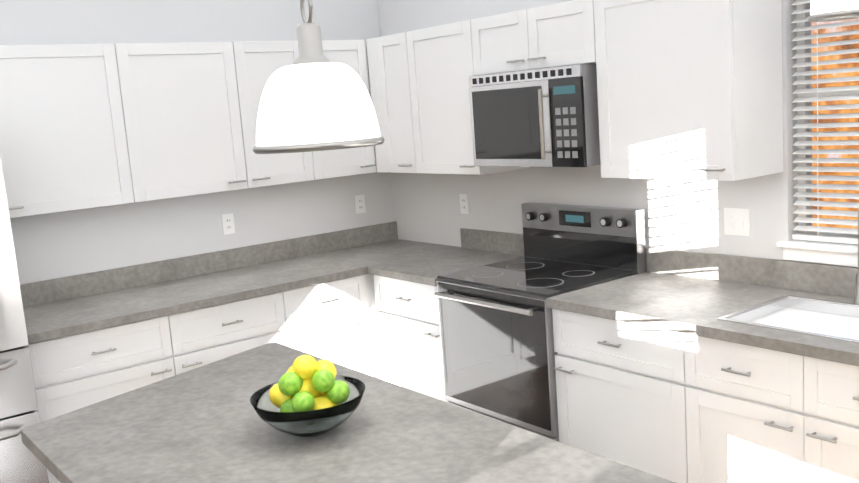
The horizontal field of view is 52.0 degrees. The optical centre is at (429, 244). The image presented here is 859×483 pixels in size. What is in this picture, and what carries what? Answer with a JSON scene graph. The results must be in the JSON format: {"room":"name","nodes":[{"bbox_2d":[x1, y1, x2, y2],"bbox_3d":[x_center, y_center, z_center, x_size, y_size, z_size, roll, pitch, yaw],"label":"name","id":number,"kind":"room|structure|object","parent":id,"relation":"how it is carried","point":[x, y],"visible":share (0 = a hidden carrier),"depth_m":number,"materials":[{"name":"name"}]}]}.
{"room":"kitchen","nodes":[
{"label":"kitchen","id":0,"kind":"room"},
{"bbox_2d":[0,0,395,283],"bbox_3d":[-3.590,0.132,3.261,8.650,2.740,0.180,-11,11,-37],"label":"wall","id":1,"kind":"structure","parent":0,"point":[47,246],"depth_m":4.83,"materials":[{"name":"white paint"}]},
{"bbox_2d":[0,43,151,217],"bbox_3d":[-1.813,-0.555,4.244,0.694,0.770,0.347,-11,11,-37],"label":"upper cabinet","id":2,"kind":"object","parent":1,"relation":"attached to","point":[83,126],"depth_m":4.13,"materials":[{"name":"white wood"}]},
{"bbox_2d":[132,41,263,199],"bbox_3d":[-1.343,-0.646,4.599,0.732,0.770,0.347,-11,11,-37],"label":"upper cabinet","id":3,"kind":"object","parent":1,"relation":"attached to","point":[198,117],"depth_m":4.50,"materials":[{"name":"white wood"}]},
{"bbox_2d":[20,221,397,308],"bbox_3d":[-1.181,0.092,5.007,2.452,0.115,0.020,-11,11,-37],"label":"backsplash","id":4,"kind":"structure","parent":1,"relation":"attached to","point":[81,285],"depth_m":4.91,"materials":[{"name":"grey stone"}]},
{"bbox_2d":[221,213,234,234],"bbox_3d":[-1.147,-0.118,5.023,0.070,0.115,0.007,-11,11,-37],"label":"electrical outlet","id":5,"kind":"object","parent":1,"relation":"attached to","point":[228,223],"visible":1,"depth_m":5.02,"materials":[{"name":"white plastic"}]},
{"bbox_2d":[248,41,327,185],"bbox_3d":[-0.940,-0.724,4.904,0.529,0.770,0.347,-11,11,-37],"label":"upper cabinet","id":6,"kind":"object","parent":1,"relation":"attached to","point":[264,57],"depth_m":4.78,"materials":[{"name":"white wood"}]},
{"bbox_2d":[322,40,376,177],"bbox_3d":[-0.636,-0.783,5.134,0.476,0.770,0.347,-11,11,-37],"label":"upper cabinet","id":7,"kind":"object","parent":1,"relation":"attached to","point":[352,53],"depth_m":5.06,"materials":[{"name":"white wood"}]},
{"bbox_2d":[355,194,365,213],"bbox_3d":[-0.437,-0.255,5.560,0.070,0.115,0.007,-11,11,-37],"label":"electrical outlet","id":8,"kind":"object","parent":1,"relation":"attached to","point":[360,203],"visible":1,"depth_m":5.55,"materials":[{"name":"white plastic"}]},
{"bbox_2d":[376,0,857,271],"bbox_3d":[1.520,-0.288,3.525,0.150,2.740,5.580,-11,11,-37],"label":"wall","id":9,"kind":"structure","parent":0,"point":[421,207],"depth_m":4.34,"materials":[{"name":"white paint"}]},
{"bbox_2d":[370,31,421,172],"bbox_3d":[-0.035,-0.810,5.026,0.347,0.770,0.348,-11,11,-37],"label":"upper cabinet","id":10,"kind":"object","parent":9,"relation":"attached to","point":[394,53],"depth_m":4.94,"materials":[{"name":"white wood"}]},
{"bbox_2d":[459,194,468,213],"bbox_3d":[0.202,-0.238,5.148,0.007,0.115,0.070,-11,11,-37],"label":"electrical outlet","id":11,"kind":"object","parent":9,"relation":"attached to","point":[464,207],"visible":1,"depth_m":5.14,"materials":[{"name":"white plastic"}]},
{"bbox_2d":[410,20,528,174],"bbox_3d":[0.182,-0.782,4.747,0.347,0.770,0.599,-11,11,-37],"label":"upper cabinet","id":12,"kind":"object","parent":9,"relation":"attached to","point":[443,62],"depth_m":4.60,"materials":[{"name":"white wood"}]},
{"bbox_2d":[470,0,593,75],"bbox_3d":[0.591,-0.971,4.156,0.347,0.275,0.798,-11,11,-37],"label":"upper cabinet","id":13,"kind":"object","parent":9,"relation":"attached to","point":[558,34],"depth_m":4.02,"materials":[{"name":"white wood"}]},
{"bbox_2d":[468,64,600,166],"bbox_3d":[0.573,-0.609,4.193,0.442,0.440,0.736,-11,11,-37],"label":"microwave oven","id":14,"kind":"object","parent":13,"relation":"attached to","point":[545,117],"visible":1,"depth_m":4.01,"materials":[{"name":"grey metal"}]},
{"bbox_2d":[460,228,857,295],"bbox_3d":[1.293,0.103,3.777,0.020,0.115,3.606,-11,11,-37],"label":"backsplash","id":15,"kind":"structure","parent":9,"relation":"attached to","point":[835,280],"depth_m":3.76,"materials":[{"name":"grey stone"}]},
{"bbox_2d":[594,0,782,180],"bbox_3d":[1.053,-0.670,3.622,0.347,0.770,0.653,-11,11,-37],"label":"upper cabinet","id":16,"kind":"object","parent":9,"relation":"attached to","point":[689,89],"depth_m":3.44,"materials":[{"name":"white wood"}]},
{"bbox_2d":[724,208,749,235],"bbox_3d":[1.300,-0.096,3.729,0.010,0.115,0.120,-11,11,-37],"label":"light switch","id":17,"kind":"object","parent":9,"relation":"attached to","point":[736,221],"visible":1,"depth_m":3.73,"materials":[{"name":"white plastic"}]},
{"bbox_2d":[777,0,858,266],"bbox_3d":[1.698,-0.543,3.174,0.160,1.275,0.890,-11,11,-37],"label":"window","id":18,"kind":"structure","parent":9,"relation":"in","point":[823,253],"depth_m":3.45,"materials":[{"name":"white plastic"}]},
{"bbox_2d":[791,0,858,243],"bbox_3d":[1.688,-0.580,3.163,0.058,1.194,0.822,-11,11,-37],"label":"window blinds","id":19,"kind":"object","parent":18,"relation":"attached to","point":[818,212],"visible":1,"depth_m":3.41,"materials":[{"name":"white plastic"}]},
{"bbox_3d":[-1.977,1.735,1.410,8.800,0.080,6.520,-11,11,-37],"label":"floor","id":20,"kind":"structure","parent":0,"visible":0},
{"bbox_2d":[0,155,48,482],"bbox_3d":[-2.229,0.461,3.621,0.925,1.782,0.908,-11,11,-37],"label":"refrigerator","id":21,"kind":"object","parent":20,"relation":"on","point":[20,462],"visible":0.96,"depth_m":3.58,"materials":[{"name":"grey metal"}]},
{"bbox_2d":[26,313,191,482],"bbox_3d":[-1.636,0.774,4.318,0.706,0.863,0.657,-11,11,-37],"label":"base cabinet","id":22,"kind":"object","parent":20,"relation":"on","point":[95,337],"depth_m":4.01,"materials":[{"name":"white wood"}]},
{"bbox_2d":[23,237,460,344],"bbox_3d":[-0.972,0.195,4.756,2.452,0.040,0.687,-11,11,-37],"label":"countertop","id":23,"kind":"structure","parent":22,"relation":"on","point":[75,315],"depth_m":4.50,"materials":[{"name":"grey stone"}]},
{"bbox_2d":[184,289,303,368],"bbox_3d":[-1.164,0.683,4.674,0.730,0.863,0.657,-11,11,-37],"label":"base cabinet","id":24,"kind":"object","parent":20,"relation":"on","point":[219,332],"depth_m":4.41,"materials":[{"name":"white wood"}]},
{"bbox_2d":[296,273,375,376],"bbox_3d":[-0.746,0.602,4.990,0.568,0.863,0.657,-11,11,-37],"label":"base cabinet","id":25,"kind":"object","parent":20,"relation":"on","point":[336,317],"depth_m":4.77,"materials":[{"name":"white wood"}]},
{"bbox_2d":[20,342,674,482],"bbox_3d":[-0.360,0.961,2.408,0.994,0.900,1.890,-11,11,-37],"label":"kitchen island","id":26,"kind":"object","parent":20,"relation":"on","point":[204,424],"visible":0.83,"depth_m":2.31,"materials":[{"name":"grey stone"}]},
{"bbox_2d":[250,355,364,436],"bbox_3d":[-0.328,0.399,2.377,0.310,0.210,0.310,-11,11,-37],"label":"glass bowl","id":27,"kind":"object","parent":26,"relation":"on","point":[307,396],"visible":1,"depth_m":2.32,"materials":[{"name":"black glass"}]},
{"bbox_2d":[368,274,381,378],"bbox_3d":[-0.275,0.511,5.347,0.745,0.863,0.657,-11,11,-37],"label":"base cabinet","id":28,"kind":"object","parent":20,"relation":"on","point":[370,277],"depth_m":4.93,"materials":[{"name":"white wood"}]},
{"bbox_2d":[373,276,447,401],"bbox_3d":[0.162,0.556,4.854,0.657,0.863,0.596,-11,11,-37],"label":"base cabinet","id":29,"kind":"object","parent":20,"relation":"on","point":[408,324],"depth_m":4.64,"materials":[{"name":"white wood"}]},
{"bbox_2d":[368,248,523,287],"bbox_3d":[0.117,0.111,4.775,0.687,0.040,0.597,-11,11,-37],"label":"countertop","id":30,"kind":"structure","parent":29,"relation":"on","point":[420,269],"depth_m":4.72,"materials":[{"name":"grey stone"}]},
{"bbox_2d":[434,202,645,440],"bbox_3d":[0.524,0.451,4.261,0.717,1.200,0.758,-11,11,-37],"label":"range","id":31,"kind":"object","parent":20,"relation":"on","point":[497,339],"visible":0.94,"depth_m":4.13,"materials":[{"name":"grey metal"}]},
{"bbox_2d":[552,308,699,482],"bbox_3d":[1.033,0.668,3.730,0.657,0.863,0.729,-11,11,-37],"label":"base cabinet","id":32,"kind":"object","parent":20,"relation":"on","point":[678,366],"depth_m":3.49,"materials":[{"name":"white wood"}]},
{"bbox_2d":[696,336,858,482],"bbox_3d":[1.486,0.727,3.146,0.657,0.863,0.991,-11,11,-37],"label":"base cabinet","id":33,"kind":"object","parent":20,"relation":"on","point":[766,417],"depth_m":2.98,"materials":[{"name":"white wood"}]},
{"bbox_2d":[546,272,858,367],"bbox_3d":[1.451,0.283,3.054,0.687,0.040,2.245,-11,11,-37],"label":"countertop","id":34,"kind":"structure","parent":33,"relation":"on","point":[686,305],"depth_m":3.43,"materials":[{"name":"grey stone"}]},
{"bbox_2d":[716,292,858,343],"bbox_3d":[1.448,0.355,3.070,0.460,0.194,0.710,-11,11,-37],"label":"sink","id":35,"kind":"object","parent":34,"relation":"in","point":[814,315],"depth_m":3.28,"materials":[{"name":"white ceramic"}]},
{"bbox_2d":[853,208,858,303],"bbox_3d":[1.557,0.027,3.153,0.216,0.416,0.158,-11,11,-37],"label":"gooseneck faucet","id":36,"kind":"object","parent":34,"relation":"on","point":[856,301],"visible":1,"depth_m":3.25,"materials":[{"name":"silver metal"}]},
{"bbox_3d":[-2.173,-0.905,0.994,8.800,0.440,6.520,-11,11,-37],"label":"ceiling","id":37,"kind":"structure","parent":0,"visible":0},
{"bbox_2d":[253,0,384,153],"bbox_3d":[-0.323,-0.782,2.187,0.340,1.083,0.340,-11,11,-37],"label":"pendant light","id":38,"kind":"object","parent":37,"relation":"hanging from","point":[313,98],"visible":1,"depth_m":2.14,"materials":[{"name":"white metal"}]},
{"bbox_2d":[807,0,858,21],"bbox_3d":[1.324,-1.140,2.818,0.220,0.813,0.220,-11,11,-37],"label":"light","id":39,"kind":"object","parent":37,"relation":"hanging from","point":[828,10],"visible":1,"depth_m":2.81,"materials":[{"name":"white metal"}]}
]}

